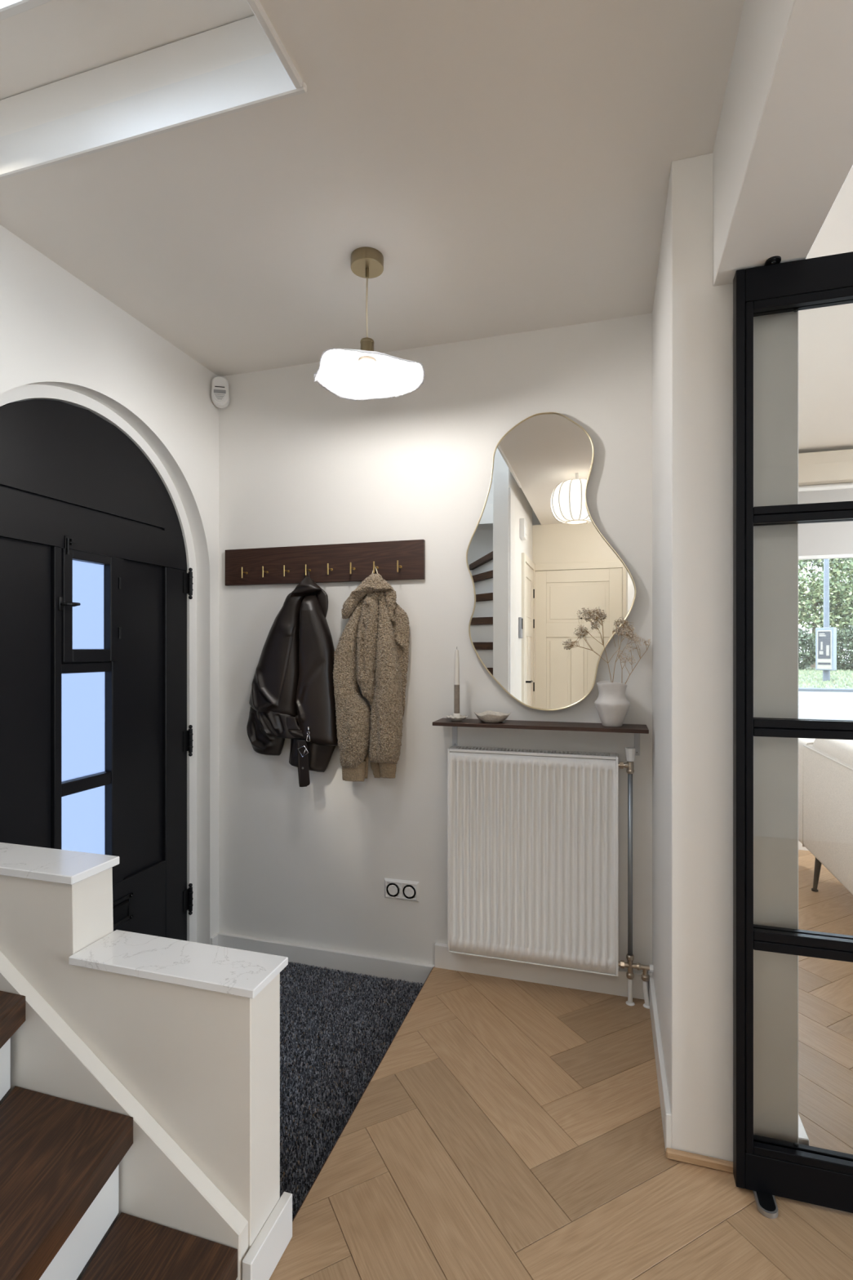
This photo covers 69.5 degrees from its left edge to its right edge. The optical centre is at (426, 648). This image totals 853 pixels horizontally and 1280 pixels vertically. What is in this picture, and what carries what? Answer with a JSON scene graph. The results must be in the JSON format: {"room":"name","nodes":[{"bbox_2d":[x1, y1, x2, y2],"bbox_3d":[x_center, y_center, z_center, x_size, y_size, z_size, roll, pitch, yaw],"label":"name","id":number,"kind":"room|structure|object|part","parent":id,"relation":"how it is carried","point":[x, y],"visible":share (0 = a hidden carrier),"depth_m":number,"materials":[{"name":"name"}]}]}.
{"room":"entrance hall","nodes":[
{"label":"entrance hall","id":0,"kind":"room"},
{"bbox_2d":[0,224,218,944],"bbox_3d":[-1.573,-0.170,0.960,0.120,3.260,4.060,0,0,17],"label":"wall","id":1,"kind":"structure","parent":0,"point":[56,330],"depth_m":2.39,"materials":[{"name":"white paint"}]},
{"bbox_2d":[0,0,53,20],"bbox_3d":[-0.807,-1.541,1.353,1.120,0.198,0.020,0,0,17],"label":"trim","id":2,"kind":"structure","parent":1,"relation":"attached to","point":[8,8],"depth_m":1.38,"materials":[{"name":"white paint"}]},
{"bbox_2d":[0,384,196,942],"bbox_3d":[-1.228,0.245,2.218,0.103,2.300,1.194,0,0,17],"label":"door","id":3,"kind":"structure","parent":1,"relation":"in","point":[98,571],"depth_m":2.28,"materials":[{"name":"black paint"}]},
{"bbox_3d":[-1.323,0.274,1.965,0.022,1.243,0.260,0,0,17],"label":"panel","id":4,"kind":"part","parent":3,"relation":"part of","materials":[{"name":"black paint"}]},
{"bbox_3d":[-1.226,-0.154,2.115,0.041,0.048,0.058,0,0,17],"label":"sash handle","id":5,"kind":"part","parent":3,"relation":"part of","materials":[{"name":"black metal"}]},
{"bbox_3d":[-1.254,0.696,2.226,0.006,0.372,0.222,0,0,17],"label":"pane","id":6,"kind":"part","parent":3,"relation":"part of","materials":[{"name":"clear glass"}]},
{"bbox_3d":[-1.254,0.276,2.226,0.006,0.379,0.222,0,0,17],"label":"pane","id":7,"kind":"part","parent":3,"relation":"part of","materials":[{"name":"clear glass"}]},
{"bbox_3d":[-1.243,-0.157,2.236,0.006,0.323,0.176,0,0,17],"label":"pane","id":8,"kind":"part","parent":3,"relation":"part of","materials":[{"name":"clear glass"}]},
{"bbox_3d":[-1.228,-0.149,2.233,0.041,0.395,0.246,0,0,17],"label":"hinged sash","id":9,"kind":"part","parent":3,"relation":"part of","materials":[{"name":"black paint"}]},
{"bbox_3d":[-1.239,-0.423,2.222,0.045,0.150,1.080,0,0,17],"label":"rail","id":10,"kind":"part","parent":3,"relation":"part of","materials":[{"name":"black paint"}]},
{"bbox_3d":[-1.239,1.139,2.223,0.045,0.488,0.803,0,0,17],"label":"rail","id":11,"kind":"part","parent":3,"relation":"part of","materials":[{"name":"black paint"}]},
{"bbox_3d":[-1.164,0.274,2.498,0.022,1.243,0.233,0,0,17],"label":"panel","id":12,"kind":"part","parent":3,"relation":"part of","materials":[{"name":"black paint"}]},
{"bbox_2d":[0,51,306,179],"bbox_3d":[-0.782,-1.288,1.516,1.075,0.104,0.014,0,0,17],"label":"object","id":13,"kind":"structure","parent":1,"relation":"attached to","point":[261,80],"depth_m":1.47,"materials":[{"name":"white paint"}]},
{"bbox_2d":[210,933,217,946],"bbox_3d":[-0.967,1.375,2.785,0.025,0.150,0.042,0,0,17],"label":"baseboard","id":14,"kind":"structure","parent":1,"relation":"attached to","point":[214,940],"depth_m":2.78,"materials":[{"name":"white paint"}]},
{"bbox_2d":[0,0,254,100],"bbox_3d":[-0.317,-1.524,0.376,2.622,0.152,3.660,0,0,17],"label":"ceiling","id":15,"kind":"structure","parent":0,"point":[54,41],"depth_m":1.44,"materials":[{"name":"white paint"}]},
{"bbox_2d":[0,842,292,1279],"bbox_3d":[-0.821,0.981,1.431,1.048,0.958,0.164,0,0,17],"label":"wall","id":16,"kind":"structure","parent":0,"point":[191,1030],"depth_m":1.31,"materials":[{"name":"beige paint"}]},
{"bbox_3d":[-0.330,1.252,1.285,0.022,0.096,0.164,0,0,17],"label":"skirting","id":17,"kind":"part","parent":16,"relation":"part of","materials":[{"name":"white paint"}]},
{"bbox_2d":[0,0,852,453],"bbox_3d":[1.619,-1.347,1.129,6.142,0.195,6.210,0,0,17],"label":"ceiling","id":18,"kind":"structure","parent":0,"point":[507,163],"depth_m":1.66,"materials":[{"name":"white paint"}]},
{"bbox_2d":[246,0,302,88],"bbox_3d":[-0.444,-1.288,0.808,0.018,0.104,1.148,0,0,17],"label":"trim","id":19,"kind":"structure","parent":18,"relation":"attached to","point":[255,6],"depth_m":1.25,"materials":[{"name":"white paint"}]},
{"bbox_2d":[313,246,425,400],"bbox_3d":[-0.195,-1.034,1.979,0.369,0.432,0.359,0,0,17],"label":"pendant lamp","id":20,"kind":"object","parent":18,"relation":"hanging from","point":[366,373],"visible":1,"depth_m":1.98,"materials":[{"name":"white glass"}]},
{"bbox_2d":[360,337,373,351],"bbox_3d":[-0.190,-0.958,1.965,0.044,0.064,0.044,0,0,17],"label":"socket","id":21,"kind":"object","parent":20,"relation":"attached to","point":[366,343],"depth_m":1.95,"materials":[{"name":"gold metal"}]},
{"bbox_3d":[-0.191,-1.086,1.965,0.008,0.196,0.006,0,0,17],"label":"cord","id":22,"kind":"part","parent":20,"relation":"part of","materials":[{"name":"beige plastic"}]},
{"bbox_3d":[-0.190,-0.870,1.965,0.060,0.104,0.060,0,0,17],"label":"bulb","id":23,"kind":"part","parent":20,"relation":"part of","materials":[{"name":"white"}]},
{"bbox_3d":[-0.196,-0.894,1.978,0.369,0.066,0.360,0,0,17],"label":"lamp shade","id":24,"kind":"part","parent":20,"relation":"part of","materials":[{"name":"white glass"}]},
{"bbox_2d":[712,0,852,286],"bbox_3d":[0.446,-1.086,0.290,0.192,0.348,2.610,0,0,17],"label":"beam","id":25,"kind":"structure","parent":18,"relation":"attached to","point":[783,152],"depth_m":1.15,"materials":[{"name":"white paint"}]},
{"bbox_2d":[764,255,781,265],"bbox_3d":[0.818,-0.908,1.457,0.032,0.007,0.060,0,0,17],"label":"roller","id":26,"kind":"object","parent":25,"relation":"attached to","point":[774,260],"depth_m":1.44,"materials":[{"name":"black metal"}]},
{"bbox_2d":[218,313,652,994],"bbox_3d":[-0.048,0.105,2.621,2.090,2.710,0.124,0,0,17],"label":"wall","id":27,"kind":"structure","parent":0,"point":[301,464],"depth_m":2.56,"materials":[{"name":"white paint"}]},
{"bbox_2d":[211,376,229,408],"bbox_3d":[-0.930,-1.157,2.774,0.076,0.129,0.052,0,0,-11],"label":"sensor","id":28,"kind":"object","parent":27,"relation":"attached to","point":[220,384],"visible":1,"depth_m":2.75,"materials":[{"name":"white plastic"}]},
{"bbox_2d":[225,539,425,586],"bbox_3d":[-0.467,-0.368,2.650,0.945,0.162,0.058,0,0,17],"label":"coat rack","id":29,"kind":"object","parent":27,"relation":"attached to","point":[398,560],"visible":1,"depth_m":2.65,"materials":[{"name":"brown wood"}]},
{"bbox_2d":[246,568,337,786],"bbox_3d":[-0.589,0.118,2.647,0.451,0.932,0.115,0,0,19],"label":"leather jacket","id":30,"kind":"object","parent":29,"relation":"hanging from","point":[292,697],"visible":1,"depth_m":2.61,"materials":[{"name":"black leather"}]},
{"bbox_3d":[-0.653,0.026,2.666,0.275,0.538,0.101,0,0,17],"label":"panel","id":31,"kind":"part","parent":30,"relation":"part of","materials":[{"name":"black leather"}]},
{"bbox_2d":[332,565,409,781],"bbox_3d":[-0.242,0.102,2.530,0.341,0.899,0.125,0,0,13],"label":"coat","id":32,"kind":"object","parent":29,"relation":"hanging from","point":[371,653],"visible":1,"depth_m":2.50,"materials":[{"name":"beige fabric"}]},
{"bbox_2d":[341,573,392,618],"bbox_3d":[-0.247,-0.215,2.520,0.224,0.185,0.099,0,0,17],"label":"hood","id":33,"kind":"object","parent":32,"relation":"attached to","point":[373,598],"depth_m":2.50,"materials":[{"name":"beige fabric"}]},
{"bbox_3d":[-0.113,0.038,2.532,0.090,0.489,0.061,0,0,17],"label":"panel","id":34,"kind":"part","parent":32,"relation":"part of","materials":[{"name":"beige fabric"}]},
{"bbox_2d":[216,931,434,984],"bbox_3d":[-0.461,1.375,2.668,1.036,0.150,0.022,0,0,17],"label":"baseboard","id":35,"kind":"structure","parent":27,"relation":"attached to","point":[384,967],"depth_m":2.64,"materials":[{"name":"white paint"}]},
{"bbox_2d":[384,877,419,902],"bbox_3d":[-0.105,1.008,2.567,0.154,0.083,0.011,0,0,17],"label":"double socket","id":36,"kind":"object","parent":27,"relation":"attached to","point":[404,890],"visible":1,"depth_m":2.56,"materials":[{"name":"white plastic"}]},
{"bbox_2d":[434,942,644,999],"bbox_3d":[0.425,1.259,2.404,0.814,0.102,0.022,0,0,17],"label":"baseboard","id":37,"kind":"structure","parent":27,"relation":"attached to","point":[571,979],"depth_m":2.39,"materials":[{"name":"white paint"}]},
{"bbox_2d":[432,717,648,755],"bbox_3d":[0.422,0.342,2.335,0.788,0.116,0.154,0,0,17],"label":"wall shelf","id":38,"kind":"object","parent":27,"relation":"attached to","point":[637,729],"visible":0.93,"depth_m":2.30,"materials":[{"name":"brown wood"}]},
{"bbox_2d":[445,713,467,721],"bbox_3d":[0.120,0.269,2.416,0.089,0.030,0.089,0,0,17],"label":"candle holder","id":39,"kind":"object","parent":38,"relation":"on","point":[457,717],"visible":0.99,"depth_m":2.40,"materials":[{"name":"beige ceramic"}]},
{"bbox_2d":[453,647,459,713],"bbox_3d":[0.119,0.131,2.417,0.022,0.278,0.022,0,0,17],"label":"taper candle","id":40,"kind":"object","parent":39,"relation":"in","point":[456,679],"visible":0.99,"depth_m":2.41,"materials":[{"name":"beige wax"}]},
{"bbox_2d":[474,711,511,723],"bbox_3d":[0.254,0.264,2.378,0.146,0.039,0.117,0,0,17],"label":"ceramic bowl","id":41,"kind":"object","parent":38,"relation":"on","point":[491,717],"visible":1,"depth_m":2.34,"materials":[{"name":"white ceramic"}]},
{"bbox_2d":[594,680,630,727],"bbox_3d":[0.681,0.202,2.252,0.126,0.164,0.123,0,0,17],"label":"clay vase","id":42,"kind":"object","parent":38,"relation":"on","point":[612,705],"visible":0.99,"depth_m":2.21,"materials":[{"name":"white ceramic"}]},
{"bbox_2d":[562,607,619,682],"bbox_3d":[0.603,0.036,2.261,0.203,0.379,0.056,0,0,17],"label":"sprig","id":43,"kind":"object","parent":42,"relation":"in","point":[594,611],"visible":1,"depth_m":2.26,"materials":[{"name":"brown plant"}]},
{"bbox_2d":[616,650,630,669],"bbox_3d":[0.720,0.115,2.246,0.050,0.220,0.031,0,0,17],"label":"sprig","id":44,"kind":"object","parent":42,"relation":"in","point":[620,656],"visible":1,"depth_m":2.25,"materials":[{"name":"brown plant"}]},
{"bbox_2d":[612,617,639,682],"bbox_3d":[0.724,0.055,2.235,0.095,0.340,0.046,0,0,17],"label":"sprig","id":45,"kind":"object","parent":42,"relation":"in","point":[627,628],"visible":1,"depth_m":2.23,"materials":[{"name":"brown plant"}]},
{"bbox_3d":[0.709,0.064,2.239,0.062,0.322,0.021,0,0,10],"label":"stem","id":46,"kind":"part","parent":45,"relation":"part of","materials":[{"name":"brown plant"}]},
{"bbox_2d":[624,635,651,684],"bbox_3d":[0.754,0.088,2.230,0.114,0.274,0.026,0,0,17],"label":"sprig","id":47,"kind":"object","parent":42,"relation":"in","point":[637,637],"visible":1,"depth_m":2.23,"materials":[{"name":"brown plant"}]},
{"bbox_2d":[447,745,653,1008],"bbox_3d":[0.452,0.831,2.345,0.778,0.938,0.084,0,0,17],"label":"radiator","id":48,"kind":"object","parent":27,"relation":"attached to","point":[533,837],"visible":1,"depth_m":2.32,"materials":[{"name":"white metal"}]},
{"bbox_3d":[0.097,0.790,2.450,0.008,0.797,0.084,0,0,17],"label":"panel","id":49,"kind":"part","parent":48,"relation":"part of","materials":[{"name":"white metal"}]},
{"bbox_3d":[0.392,0.794,2.332,0.629,0.777,0.022,0,0,17],"label":"panel","id":50,"kind":"part","parent":48,"relation":"part of","materials":[{"name":"white metal"}]},
{"bbox_2d":[450,746,616,756],"bbox_3d":[0.402,0.396,2.367,0.624,0.008,0.070,0,0,17],"label":"grille","id":51,"kind":"object","parent":48,"relation":"attached to","point":[455,750],"depth_m":2.36,"materials":[{"name":"white metal"}]},
{"bbox_3d":[0.704,0.790,2.270,0.008,0.797,0.084,0,0,17],"label":"panel","id":52,"kind":"part","parent":48,"relation":"part of","materials":[{"name":"white metal"}]},
{"bbox_3d":[0.747,0.387,2.253,0.038,0.049,0.036,0,0,17],"label":"valve knob","id":53,"kind":"part","parent":48,"relation":"part of","materials":[{"name":"white plastic"}]},
{"bbox_2d":[466,412,635,711],"bbox_3d":[0.471,-0.336,2.383,0.644,1.150,0.033,0,0,17],"label":"wall mirror","id":54,"kind":"object","parent":27,"relation":"attached to","point":[536,555],"visible":0.98,"depth_m":2.38,"materials":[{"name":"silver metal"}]},
{"bbox_2d":[269,849,852,1279],"bbox_3d":[1.551,1.380,1.072,6.040,0.160,6.060,0,0,17],"label":"floor","id":55,"kind":"structure","parent":0,"point":[507,1129],"depth_m":1.57,"materials":[{"name":"brown wood"}]},
{"bbox_2d":[0,951,248,1279],"bbox_3d":[-1.182,0.253,0.157,1.085,2.255,2.548,0,0,17],"label":"staircase","id":56,"kind":"structure","parent":55,"relation":"on","point":[92,1187],"depth_m":1.24,"materials":[{"name":"beige paint"}]},
{"bbox_2d":[280,961,423,1219],"bbox_3d":[-0.637,1.380,2.083,1.028,0.029,1.202,0,0,17],"label":"entrance mat","id":57,"kind":"object","parent":55,"relation":"on","point":[337,1027],"visible":0.34,"depth_m":2.10,"materials":[{"name":"black carpet"}]},
{"bbox_2d":[292,967,433,1222],"bbox_3d":[-0.143,1.345,1.936,0.002,0.090,1.199,0,0,17],"label":"trim","id":58,"kind":"structure","parent":55,"relation":"on","point":[433,967],"depth_m":1.71,"materials":[{"name":"brown wood"}]},
{"bbox_2d":[752,1190,778,1218],"bbox_3d":[0.797,1.293,1.448,0.043,0.012,0.094,0,0,17],"label":"floor pivot","id":59,"kind":"structure","parent":55,"relation":"on","point":[766,1205],"depth_m":1.42,"materials":[{"name":"metal"}]},
{"bbox_2d":[798,737,852,894],"bbox_3d":[2.304,0.878,2.485,0.944,0.845,2.180,0,0,17],"label":"sofa","id":60,"kind":"object","parent":55,"relation":"on","point":[825,766],"visible":0.85,"depth_m":3.05,"materials":[{"name":"beige fabric"}]},
{"bbox_3d":[2.090,1.202,3.290,0.033,0.198,0.058,0,0,-17],"label":"leg","id":61,"kind":"part","parent":60,"relation":"part of","materials":[{"name":"black metal"}]},
{"bbox_2d":[813,738,852,765],"bbox_3d":[1.988,0.578,2.449,0.310,0.245,1.850,0,0,17],"label":"cushion","id":62,"kind":"object","parent":60,"relation":"on","point":[840,750],"depth_m":3.04,"materials":[{"name":"beige fabric"}]},
{"bbox_2d":[652,152,798,1161],"bbox_3d":[1.168,0.035,2.881,0.288,2.570,2.810,0,0,17],"label":"wall","id":63,"kind":"structure","parent":0,"point":[692,317],"depth_m":1.55,"materials":[{"name":"white paint"}]},
{"bbox_2d":[648,970,671,1148],"bbox_3d":[0.728,1.252,1.933,0.014,0.115,0.740,0,0,17],"label":"baseboard","id":64,"kind":"structure","parent":63,"relation":"attached to","point":[666,1114],"depth_m":1.79,"materials":[{"name":"white paint"}]},
{"bbox_2d":[665,1147,733,1173],"bbox_3d":[0.690,1.289,1.550,0.163,0.022,0.016,0,0,17],"label":"strip","id":65,"kind":"object","parent":63,"relation":"attached to","point":[671,1153],"visible":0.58,"depth_m":1.54,"materials":[{"name":"beige wood"}]},
{"bbox_2d":[733,251,852,1213],"bbox_3d":[1.164,0.191,1.365,0.870,2.194,0.042,0,0,17],"label":"door","id":66,"kind":"structure","parent":63,"relation":"in","point":[820,1176],"depth_m":1.46,"materials":[{"name":"black"}]},
{"bbox_3d":[1.163,-0.867,1.366,0.830,0.079,0.041,0,0,17],"label":"rail","id":67,"kind":"part","parent":66,"relation":"part of","materials":[{"name":"black metal"}]},
{"bbox_3d":[1.163,1.245,1.366,0.830,0.086,0.041,0,0,17],"label":"rail","id":68,"kind":"part","parent":66,"relation":"part of","materials":[{"name":"black metal"}]},
{"bbox_2d":[798,1114,808,1145],"bbox_3d":[1.320,1.248,2.841,0.026,0.105,2.800,0,0,17],"label":"baseboard","id":69,"kind":"structure","parent":63,"relation":"attached to","point":[803,1139],"depth_m":1.51,"materials":[{"name":"white paint"}]},
{"bbox_2d":[798,840,808,850],"bbox_3d":[3.530,0.075,3.721,3.760,2.650,0.150,0,0,17],"label":"wall","id":70,"kind":"structure","parent":0,"point":[800,844],"depth_m":3.97,"materials":[{"name":"white paint"}]},
{"bbox_2d":[798,448,852,485],"bbox_3d":[3.275,-1.127,3.636,3.000,0.185,0.160,0,0,17],"label":"trim","id":71,"kind":"structure","parent":70,"relation":"attached to","point":[828,467],"depth_m":3.80,"materials":[{"name":"beige"}]},
{"bbox_2d":[798,482,852,559],"bbox_3d":[3.278,-0.801,3.645,2.620,0.472,0.044,0,0,17],"label":"roller blind","id":72,"kind":"object","parent":70,"relation":"attached to","point":[820,540],"visible":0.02,"depth_m":3.86,"materials":[{"name":"fabric"}]},
{"bbox_3d":[3.275,-0.577,3.635,2.600,0.023,0.018,0,0,17],"label":"rail","id":73,"kind":"part","parent":72,"relation":"part of","materials":[{"name":"white plastic"}]},
{"label":"outside","id":74,"kind":"structure","parent":0,"visible":0},
{"bbox_2d":[798,691,852,719],"bbox_3d":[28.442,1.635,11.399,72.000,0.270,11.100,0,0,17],"label":"road","id":75,"kind":"structure","parent":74,"point":[837,698],"depth_m":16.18,"materials":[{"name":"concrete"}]},
{"bbox_2d":[798,687,852,692],"bbox_3d":[28.471,1.585,11.495,72.000,0.370,11.900,0,0,17],"label":"kerb","id":76,"kind":"object","parent":75,"relation":"on","point":[800,689],"depth_m":21.59,"materials":[{"name":"grey concrete"}]},
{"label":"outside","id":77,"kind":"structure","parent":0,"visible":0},
{"bbox_2d":[798,662,852,688],"bbox_3d":[36.584,1.600,38.712,72.000,0.340,44.900,0,0,17],"label":"verge","id":78,"kind":"structure","parent":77,"point":[808,678],"depth_m":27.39,"materials":[{"name":"plant"}]},
{"bbox_2d":[798,628,815,669],"bbox_3d":[24.414,0.010,41.261,3.619,3.075,1.980,0,0,17],"label":"shrub","id":79,"kind":"object","parent":78,"relation":"on","point":[806,658],"visible":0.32,"depth_m":40.52,"materials":[{"name":"green plant"}]},
{"bbox_2d":[798,557,852,667],"bbox_3d":[29.591,-4.114,46.569,8.049,11.182,7.675,0,0,-15],"label":"street tree","id":80,"kind":"object","parent":78,"relation":"on","point":[838,594],"visible":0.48,"depth_m":44.83,"materials":[{"name":"green plant"}]},
{"bbox_2d":[822,559,830,680],"bbox_3d":[17.290,-2.185,27.194,1.000,7.230,0.300,0,0,17],"label":"lamp post","id":81,"kind":"object","parent":78,"relation":"on","point":[826,673],"visible":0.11,"depth_m":27.00,"materials":[{"name":"grey metal"}]},
{"bbox_2d":[815,626,836,670],"bbox_3d":[17.429,0.010,26.825,0.315,1.860,0.720,0,0,-33],"label":"sign","id":82,"kind":"object","parent":81,"relation":"attached to","point":[825,637],"visible":1,"depth_m":26.68,"materials":[{"name":"grey metal"}]},
{"bbox_2d":[817,630,831,669],"bbox_3d":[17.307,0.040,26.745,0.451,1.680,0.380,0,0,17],"label":"poster","id":83,"kind":"object","parent":82,"relation":"attached to","point":[824,637],"depth_m":26.74,"materials":[{"name":"paper"}]},
{"bbox_2d":[817,631,831,658],"bbox_3d":[17.302,-0.155,26.742,0.005,1.190,0.500,0,0,-33],"label":"picture","id":84,"kind":"object","parent":82,"relation":"attached to","point":[824,637],"depth_m":26.73,"materials":[{"name":"black"}]},
{"bbox_2d":[800,558,852,661],"bbox_3d":[38.724,-5.808,55.277,9.888,14.567,10.202,0,0,-38],"label":"street tree","id":85,"kind":"object","parent":78,"relation":"on","point":[829,558],"visible":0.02,"depth_m":55.96,"materials":[{"name":"green plant"}]},
{"bbox_2d":[836,625,852,670],"bbox_3d":[27.809,0.006,40.228,3.544,3.063,1.992,0,0,22],"label":"shrub","id":86,"kind":"object","parent":78,"relation":"on","point":[841,637],"visible":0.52,"depth_m":39.94,"materials":[{"name":"green plant"}]}
]}

